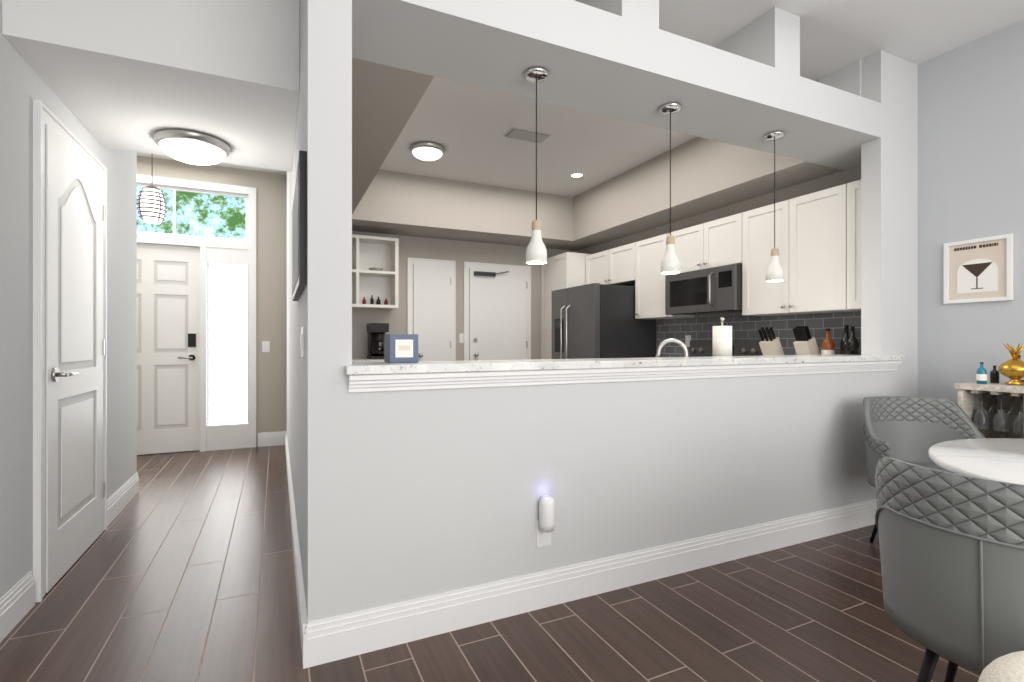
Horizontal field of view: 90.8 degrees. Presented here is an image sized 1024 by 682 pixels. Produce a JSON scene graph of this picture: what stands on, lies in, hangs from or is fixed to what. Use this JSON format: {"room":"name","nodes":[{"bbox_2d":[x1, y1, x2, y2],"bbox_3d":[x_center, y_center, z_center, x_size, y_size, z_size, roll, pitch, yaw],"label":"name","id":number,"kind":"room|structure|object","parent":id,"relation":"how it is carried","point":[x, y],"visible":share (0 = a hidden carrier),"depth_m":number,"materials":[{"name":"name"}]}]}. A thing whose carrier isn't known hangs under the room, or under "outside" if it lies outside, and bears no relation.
{"room":"dining room","nodes":[
{"label":"dining room","id":0,"kind":"room"},
{"bbox_2d":[0,0,136,598],"bbox_3d":[-1.244,-0.360,0.242,0.120,3.000,7.890,0,0,-25],"label":"wall","id":1,"kind":"structure","parent":0,"point":[23,85],"depth_m":2.16,"materials":[{"name":"white paint"}]},
{"bbox_2d":[0,571,34,642],"bbox_3d":[-0.796,1.065,-0.559,0.016,0.150,6.060,0,0,-25],"label":"baseboard","id":2,"kind":"structure","parent":1,"relation":"attached to","point":[19,600],"depth_m":2.04,"materials":[{"name":"white wood"}]},
{"bbox_2d":[33,100,106,602],"bbox_3d":[-2.282,0.041,2.643,0.027,2.199,0.954,0,0,-25],"label":"door frame","id":3,"kind":"structure","parent":1,"relation":"attached to","point":[43,115],"depth_m":2.22,"materials":[{"name":"white wood"}]},
{"bbox_2d":[45,124,104,592],"bbox_3d":[-2.256,0.074,2.661,0.085,2.118,0.814,0,0,-25],"label":"closet door","id":4,"kind":"structure","parent":1,"relation":"in","point":[74,353],"depth_m":2.56,"materials":[{"name":"white wood"}]},
{"bbox_2d":[107,472,138,525],"bbox_3d":[-2.674,1.065,3.470,0.016,0.150,0.830,0,0,-25],"label":"baseboard","id":5,"kind":"structure","parent":1,"relation":"attached to","point":[116,502],"depth_m":3.43,"materials":[{"name":"white wood"}]},
{"bbox_2d":[2,0,298,171],"bbox_3d":[-1.761,-1.527,2.754,1.063,0.664,1.260,0,0,-25],"label":"ceiling","id":6,"kind":"structure","parent":0,"point":[131,75],"depth_m":2.32,"materials":[{"name":"white paint"}]},
{"bbox_2d":[153,128,230,164],"bbox_3d":[-1.904,-1.135,3.018,0.390,0.118,0.390,0,0,-25],"label":"light","id":7,"kind":"object","parent":6,"relation":"attached to","point":[191,147],"visible":1,"depth_m":2.91,"materials":[{"name":"white glass"}]},
{"bbox_2d":[286,0,351,621],"bbox_3d":[-1.547,-0.360,3.731,0.150,3.000,4.230,0,0,-25],"label":"wall","id":8,"kind":"structure","parent":0,"point":[319,416],"depth_m":1.82,"materials":[{"name":"white paint"}]},
{"bbox_2d":[284,431,306,668],"bbox_3d":[-1.619,1.065,3.689,0.016,0.150,4.246,0,0,-25],"label":"baseboard","id":9,"kind":"structure","parent":8,"relation":"attached to","point":[302,611],"depth_m":2.42,"materials":[{"name":"white wood"}]},
{"bbox_2d":[292,150,306,300],"bbox_3d":[-0.934,-0.450,2.207,0.028,0.480,0.850,0,0,-25],"label":"framed picture","id":10,"kind":"object","parent":8,"relation":"attached to","point":[299,245],"visible":1,"depth_m":1.83,"materials":[{"name":"black metal"}]},
{"bbox_2d":[301,327,303,356],"bbox_3d":[-0.845,0.000,2.034,0.011,0.120,0.120,0,0,-25],"label":"light switch","id":11,"kind":"object","parent":8,"relation":"attached to","point":[302,341],"visible":1,"depth_m":2.00,"materials":[{"name":"white plastic"}]},
{"bbox_2d":[137,156,576,446],"bbox_3d":[-1.923,-0.360,5.955,6.249,3.000,0.120,0,0,-25],"label":"wall","id":12,"kind":"structure","parent":0,"point":[270,293],"depth_m":5.59,"materials":[{"name":"beige paint"}]},
{"bbox_2d":[137,243,199,454],"bbox_3d":[-3.677,0.070,5.095,0.905,2.126,0.105,0,0,-25],"label":"entry door","id":13,"kind":"structure","parent":12,"relation":"in","point":[168,348],"depth_m":5.18,"materials":[{"name":"white"}]},
{"bbox_2d":[137,187,247,424],"bbox_3d":[-3.499,-0.347,5.245,1.360,2.455,0.025,0,0,-25],"label":"glazing","id":14,"kind":"object","parent":12,"relation":"attached to","point":[198,214],"visible":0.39,"depth_m":5.42,"materials":[{"name":"white"}]},
{"bbox_2d":[137,174,255,451],"bbox_3d":[-3.486,-0.265,5.215,1.510,2.810,0.140,0,0,-25],"label":"door frame","id":15,"kind":"structure","parent":12,"relation":"attached to","point":[223,250],"depth_m":5.34,"materials":[{"name":"white wood"}]},
{"bbox_2d":[209,263,246,422],"bbox_3d":[-3.044,0.014,5.416,0.350,1.691,0.050,0,0,-25],"label":"blinds","id":16,"kind":"object","parent":12,"relation":"attached to","point":[229,266],"visible":0.9,"depth_m":5.41,"materials":[{"name":"white plastic"}]},
{"bbox_2d":[262,341,269,351],"bbox_3d":[-2.692,0.050,5.524,0.075,0.120,0.011,0,0,-25],"label":"light switch","id":17,"kind":"object","parent":12,"relation":"attached to","point":[265,346],"visible":1,"depth_m":5.52,"materials":[{"name":"white plastic"}]},
{"bbox_2d":[352,234,398,308],"bbox_3d":[-1.745,-0.792,5.790,0.818,0.803,0.326,0,0,-25],"label":"upper cabinet","id":18,"kind":"object","parent":12,"relation":"attached to","point":[368,252],"visible":0.71,"depth_m":5.95,"materials":[{"name":"white wood"}]},
{"bbox_2d":[362,268,387,304],"bbox_3d":[-1.751,-0.673,5.793,0.642,0.518,0.170,0,0,-25],"label":"bottles","id":19,"kind":"object","parent":18,"relation":"in","point":[378,301],"visible":0.4,"depth_m":5.83,"materials":[{"name":"grey"}]},
{"bbox_2d":[407,258,455,360],"bbox_3d":[-0.998,0.054,6.298,0.615,2.172,0.040,0,0,-25],"label":"door frame","id":20,"kind":"structure","parent":12,"relation":"attached to","point":[434,310],"depth_m":6.29,"materials":[{"name":"white wood"}]},
{"bbox_2d":[413,264,450,357],"bbox_3d":[-0.976,0.087,6.264,0.478,2.093,0.117,0,0,-25],"label":"pantry door","id":21,"kind":"structure","parent":12,"relation":"in","point":[420,355],"depth_m":6.20,"materials":[{"name":"white wood"}]},
{"bbox_2d":[459,333,463,342],"bbox_3d":[-0.639,-0.050,6.481,0.075,0.120,0.011,0,0,-25],"label":"light switch","id":22,"kind":"object","parent":12,"relation":"attached to","point":[461,337],"visible":0.82,"depth_m":6.47,"materials":[{"name":"white plastic"}]},
{"bbox_2d":[464,261,530,360],"bbox_3d":[-0.180,0.054,6.679,0.960,2.172,0.040,0,0,-25],"label":"door frame","id":23,"kind":"structure","parent":12,"relation":"attached to","point":[500,316],"depth_m":6.66,"materials":[{"name":"white wood"}]},
{"bbox_2d":[469,268,526,359],"bbox_3d":[-0.158,0.087,6.645,0.824,2.093,0.117,0,0,-25],"label":"garage door","id":24,"kind":"structure","parent":12,"relation":"in","point":[480,273],"depth_m":6.51,"materials":[{"name":"white"}]},
{"bbox_2d":[0,445,980,681],"bbox_3d":[0.037,1.165,1.755,6.650,0.050,9.550,0,0,-25],"label":"floor","id":25,"kind":"structure","parent":0,"point":[182,568],"depth_m":2.08,"materials":[{"name":"brown wood"}]},
{"bbox_2d":[352,358,383,361],"bbox_3d":[-1.711,0.665,5.628,1.144,0.950,0.647,0,0,-25],"label":"countertop","id":26,"kind":"structure","parent":25,"relation":"on","point":[365,360],"depth_m":5.41,"materials":[{"name":"white stone"}]},
{"bbox_2d":[367,323,388,358],"bbox_3d":[-1.521,-0.011,5.723,0.200,0.399,0.280,0,0,-25],"label":"coffee maker","id":27,"kind":"object","parent":26,"relation":"on","point":[376,332],"visible":0.96,"depth_m":5.63,"materials":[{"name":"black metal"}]},
{"bbox_2d":[541,252,590,358],"bbox_3d":[0.790,0.005,6.766,0.616,2.270,0.697,0,0,-25],"label":"pantry cabinet","id":28,"kind":"object","parent":25,"relation":"on","point":[564,270],"visible":0.17,"depth_m":6.66,"materials":[{"name":"white wood"}]},
{"bbox_2d":[552,283,655,358],"bbox_3d":[1.026,0.258,5.923,0.895,1.765,0.930,0,0,-25],"label":"refrigerator","id":29,"kind":"object","parent":25,"relation":"on","point":[595,320],"visible":0.48,"depth_m":5.54,"materials":[{"name":"grey metal"}]},
{"bbox_2d":[690,340,762,356],"bbox_3d":[1.744,0.552,4.648,0.678,1.135,0.844,0,0,-25],"label":"range","id":30,"kind":"object","parent":25,"relation":"on","point":[739,348],"visible":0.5,"depth_m":4.64,"materials":[{"name":"grey metal"}]},
{"bbox_2d":[863,396,984,542],"bbox_3d":[2.221,0.729,2.692,0.577,0.822,0.549,0,0,5],"label":"dining chair","id":31,"kind":"object","parent":25,"relation":"on","point":[911,430],"visible":0.6,"depth_m":2.87,"materials":[{"name":"grey leather"}]},
{"bbox_2d":[875,457,1023,681],"bbox_3d":[1.310,0.729,1.328,0.549,0.822,0.577,0,0,-35],"label":"dining chair","id":32,"kind":"object","parent":25,"relation":"on","point":[952,555],"visible":0.98,"depth_m":1.23,"materials":[{"name":"grey leather"}]},
{"bbox_2d":[928,438,1023,484],"bbox_3d":[1.841,0.752,1.377,1.090,0.775,1.090,0,0,-25],"label":"dining table","id":33,"kind":"object","parent":25,"relation":"on","point":[999,459],"visible":0.88,"depth_m":1.60,"materials":[{"name":"white stone"}]},
{"bbox_2d":[955,381,1023,438],"bbox_3d":[2.919,0.688,2.478,0.406,0.905,1.045,0,0,-25],"label":"console","id":34,"kind":"object","parent":25,"relation":"on","point":[969,401],"visible":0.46,"depth_m":2.88,"materials":[{"name":"white stone"}]},
{"bbox_2d":[973,392,1023,433],"bbox_3d":[2.745,0.387,2.797,0.212,0.200,0.242,0,0,-25],"label":"stemware","id":35,"kind":"object","parent":34,"relation":"hanging from","point":[997,419],"visible":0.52,"depth_m":2.80,"materials":[{"name":"clear glass"}]},
{"bbox_2d":[976,343,1023,384],"bbox_3d":[2.835,0.070,2.655,0.230,0.329,0.549,0,0,-25],"label":"decor","id":36,"kind":"object","parent":34,"relation":"on","point":[1012,370],"visible":1,"depth_m":2.76,"materials":[{"name":"gold metal"}]},
{"bbox_2d":[978,651,1023,681],"bbox_3d":[1.062,0.873,0.810,0.470,0.535,0.470,0,0,-25],"label":"ottoman","id":37,"kind":"object","parent":25,"relation":"on","point":[1009,667],"visible":1,"depth_m":0.95,"materials":[{"name":"beige fabric"}]},
{"bbox_3d":[1.063,0.664,3.085,3.234,0.952,0.607,0,0,-25],"label":"countertop","id":38,"kind":"structure","parent":25,"relation":"on","visible":0},
{"bbox_2d":[656,338,687,356],"bbox_3d":[0.932,0.084,2.824,0.233,0.209,0.181,0,0,-25],"label":"faucet","id":39,"kind":"object","parent":38,"relation":"on","point":[679,342],"visible":0.46,"depth_m":2.82,"materials":[{"name":"silver metal"}]},
{"bbox_2d":[713,317,731,355],"bbox_3d":[1.345,0.015,3.231,0.150,0.348,0.150,0,0,-25],"label":"paper towel holder","id":40,"kind":"object","parent":38,"relation":"on","point":[722,340],"visible":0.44,"depth_m":3.18,"materials":[{"name":"white paper"}]},
{"bbox_2d":[758,327,783,355],"bbox_3d":[2.088,0.033,4.063,0.199,0.307,0.110,0,0,-25],"label":"knife block","id":41,"kind":"object","parent":38,"relation":"on","point":[770,345],"depth_m":4.02,"materials":[{"name":"beige wood"}]},
{"bbox_2d":[792,326,819,354],"bbox_3d":[2.238,0.033,3.835,0.199,0.307,0.110,0,0,-25],"label":"knife block","id":42,"kind":"object","parent":38,"relation":"on","point":[804,343],"depth_m":3.79,"materials":[{"name":"beige wood"}]},
{"bbox_2d":[821,328,834,354],"bbox_3d":[2.339,0.044,3.739,0.086,0.290,0.084,0,0,-25],"label":"liquor bottle","id":43,"kind":"object","parent":38,"relation":"on","point":[827,346],"depth_m":3.71,"materials":[{"name":"brown glass"}]},
{"bbox_2d":[841,325,858,354],"bbox_3d":[2.387,0.039,3.541,0.076,0.300,0.074,0,0,-25],"label":"liquor bottle","id":44,"kind":"object","parent":38,"relation":"on","point":[849,345],"depth_m":3.53,"materials":[{"name":"black glass"}]},
{"bbox_2d":[137,0,1023,196],"bbox_3d":[0.037,-1.910,1.755,6.650,0.100,9.550,0,0,-25],"label":"ceiling","id":45,"kind":"structure","parent":0,"point":[467,127],"depth_m":4.00,"materials":[{"name":"white paint"}]},
{"bbox_2d":[137,154,167,223],"bbox_3d":[-3.128,-1.449,4.389,0.224,0.821,0.224,0,0,-25],"label":"pendant light","id":46,"kind":"object","parent":45,"relation":"hanging from","point":[152,207],"visible":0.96,"depth_m":4.33,"materials":[{"name":"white glass"}]},
{"bbox_2d":[410,141,444,160],"bbox_3d":[-0.812,-1.806,4.840,0.330,0.107,0.330,0,0,-25],"label":"kitchen ceiling light","id":47,"kind":"object","parent":45,"relation":"attached to","point":[426,150],"visible":1,"depth_m":4.74,"materials":[{"name":"white glass"}]},
{"bbox_2d":[503,127,550,142],"bbox_3d":[0.133,-1.852,4.542,0.380,0.016,0.200,0,0,-25],"label":"ceiling vent","id":48,"kind":"object","parent":45,"relation":"in","point":[521,134],"visible":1,"depth_m":4.52,"materials":[{"name":"grey metal"}]},
{"bbox_2d":[569,172,583,177],"bbox_3d":[0.722,-1.856,5.622,0.170,0.008,0.170,0,0,-25],"label":"recessed light","id":49,"kind":"object","parent":45,"relation":"in","point":[576,175],"visible":1,"depth_m":5.62,"materials":[{"name":"white plastic"}]},
{"bbox_2d":[352,58,843,250],"bbox_3d":[0.074,-1.579,4.751,3.640,0.559,3.748,0,0,-25],"label":"soffit","id":50,"kind":"object","parent":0,"point":[707,175],"depth_m":5.34,"materials":[{"name":"grey paint"}]},
{"bbox_2d":[352,0,880,169],"bbox_3d":[0.967,-1.579,2.834,3.649,0.559,0.480,0,0,-25],"label":"beam","id":51,"kind":"structure","parent":0,"point":[748,86],"depth_m":2.54,"materials":[{"name":"white paint"}]},
{"bbox_2d":[524,66,548,264],"bbox_3d":[0.118,-0.840,2.438,0.120,0.920,0.120,0,0,-25],"label":"pendant light","id":52,"kind":"object","parent":51,"relation":"hanging from","point":[536,252],"visible":1,"depth_m":2.42,"materials":[{"name":"white ceramic"}]},
{"bbox_2d":[659,102,681,273],"bbox_3d":[0.875,-0.840,2.792,0.120,0.920,0.120,0,0,-25],"label":"pendant light","id":53,"kind":"object","parent":51,"relation":"hanging from","point":[670,262],"visible":1,"depth_m":2.77,"materials":[{"name":"white ceramic"}]},
{"bbox_2d":[764,131,785,281],"bbox_3d":[1.644,-0.840,3.161,0.120,0.920,0.120,0,0,-25],"label":"pendant light","id":54,"kind":"object","parent":51,"relation":"hanging from","point":[774,272],"visible":1,"depth_m":3.14,"materials":[{"name":"white ceramic"}]},
{"bbox_2d":[352,371,880,612],"bbox_3d":[0.856,0.630,2.584,3.236,1.020,0.120,0,0,-25],"label":"wall","id":55,"kind":"structure","parent":0,"point":[450,487],"depth_m":2.26,"materials":[{"name":"white paint"}]},
{"bbox_2d":[536,495,554,547],"bbox_3d":[0.149,0.769,2.153,0.072,0.222,0.068,0,0,-25],"label":"night light","id":56,"kind":"object","parent":55,"relation":"attached to","point":[545,523],"visible":0.98,"depth_m":2.13,"materials":[{"name":"white plastic"}]},
{"bbox_2d":[304,499,876,668],"bbox_3d":[0.991,1.065,2.572,3.750,0.150,0.016,0,0,-25],"label":"baseboard","id":57,"kind":"structure","parent":55,"relation":"attached to","point":[327,640],"depth_m":2.18,"materials":[{"name":"white wood"}]},
{"bbox_2d":[345,354,904,392],"bbox_3d":[0.900,0.135,2.668,3.434,0.100,0.325,0,0,-25],"label":"bar countertop","id":58,"kind":"structure","parent":55,"relation":"on","point":[385,376],"depth_m":2.25,"materials":[{"name":"white stone"}]},
{"bbox_2d":[384,334,417,362],"bbox_3d":[-0.461,0.026,2.101,0.116,0.116,0.118,0,0,-25],"label":"picture frame","id":59,"kind":"object","parent":58,"relation":"on","point":[400,348],"visible":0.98,"depth_m":2.05,"materials":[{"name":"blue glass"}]},
{"bbox_2d":[577,19,1023,404],"bbox_3d":[2.938,-0.360,3.064,0.124,3.000,9.470,0,0,-25],"label":"wall","id":60,"kind":"structure","parent":0,"point":[970,140],"depth_m":3.17,"materials":[{"name":"grey paint"}]},
{"bbox_2d":[586,243,633,285],"bbox_3d":[1.289,-0.890,6.055,0.314,0.416,0.972,0,0,-25],"label":"upper cabinet","id":61,"kind":"object","parent":60,"relation":"attached to","point":[615,266],"depth_m":5.94,"materials":[{"name":"white wood"}]},
{"bbox_2d":[634,233,693,318],"bbox_3d":[1.612,-0.677,5.363,0.314,0.843,0.553,0,0,-25],"label":"upper cabinet","id":62,"kind":"object","parent":60,"relation":"attached to","point":[649,282],"depth_m":5.33,"materials":[{"name":"white wood"}]},
{"bbox_2d":[670,214,737,274],"bbox_3d":[1.909,-0.885,4.726,0.314,0.426,0.848,0,0,-25],"label":"upper cabinet","id":63,"kind":"object","parent":60,"relation":"attached to","point":[714,243],"depth_m":4.61,"materials":[{"name":"white wood"}]},
{"bbox_2d":[665,264,741,315],"bbox_3d":[1.851,-0.463,4.697,0.443,0.394,0.840,0,0,-25],"label":"microwave","id":64,"kind":"object","parent":63,"relation":"attached to","point":[713,291],"visible":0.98,"depth_m":4.55,"materials":[{"name":"grey metal"}]},
{"bbox_2d":[657,311,860,356],"bbox_3d":[2.151,-0.028,4.593,0.007,0.434,2.422,0,0,-25],"label":"backsplash","id":65,"kind":"structure","parent":60,"relation":"attached to","point":[743,328],"depth_m":4.47,"materials":[{"name":"grey tile"}]},
{"bbox_2d":[685,335,690,346],"bbox_3d":[1.833,-0.010,5.260,0.006,0.120,0.075,0,0,-25],"label":"outlet","id":66,"kind":"object","parent":65,"relation":"attached to","point":[687,340],"visible":0.88,"depth_m":5.26,"materials":[{"name":"white plastic"}]},
{"bbox_2d":[738,180,860,315],"bbox_3d":[2.283,-0.662,3.922,0.314,0.873,0.920,0,0,-25],"label":"upper cabinet","id":67,"kind":"object","parent":60,"relation":"attached to","point":[818,239],"depth_m":3.77,"materials":[{"name":"white wood"}]},
{"bbox_2d":[944,233,1012,303],"bbox_3d":[2.848,-0.439,3.093,0.022,0.387,0.330,0,0,-25],"label":"framed picture","id":68,"kind":"object","parent":60,"relation":"attached to","point":[978,270],"visible":1,"depth_m":3.08,"materials":[{"name":"white paper"}]},
{"bbox_2d":[861,50,917,396],"bbox_3d":[2.510,-0.359,3.355,0.413,2.999,0.120,0,0,-25],"label":"column","id":69,"kind":"structure","parent":0,"point":[889,239],"depth_m":3.29,"materials":[{"name":"white paint"}]}
]}

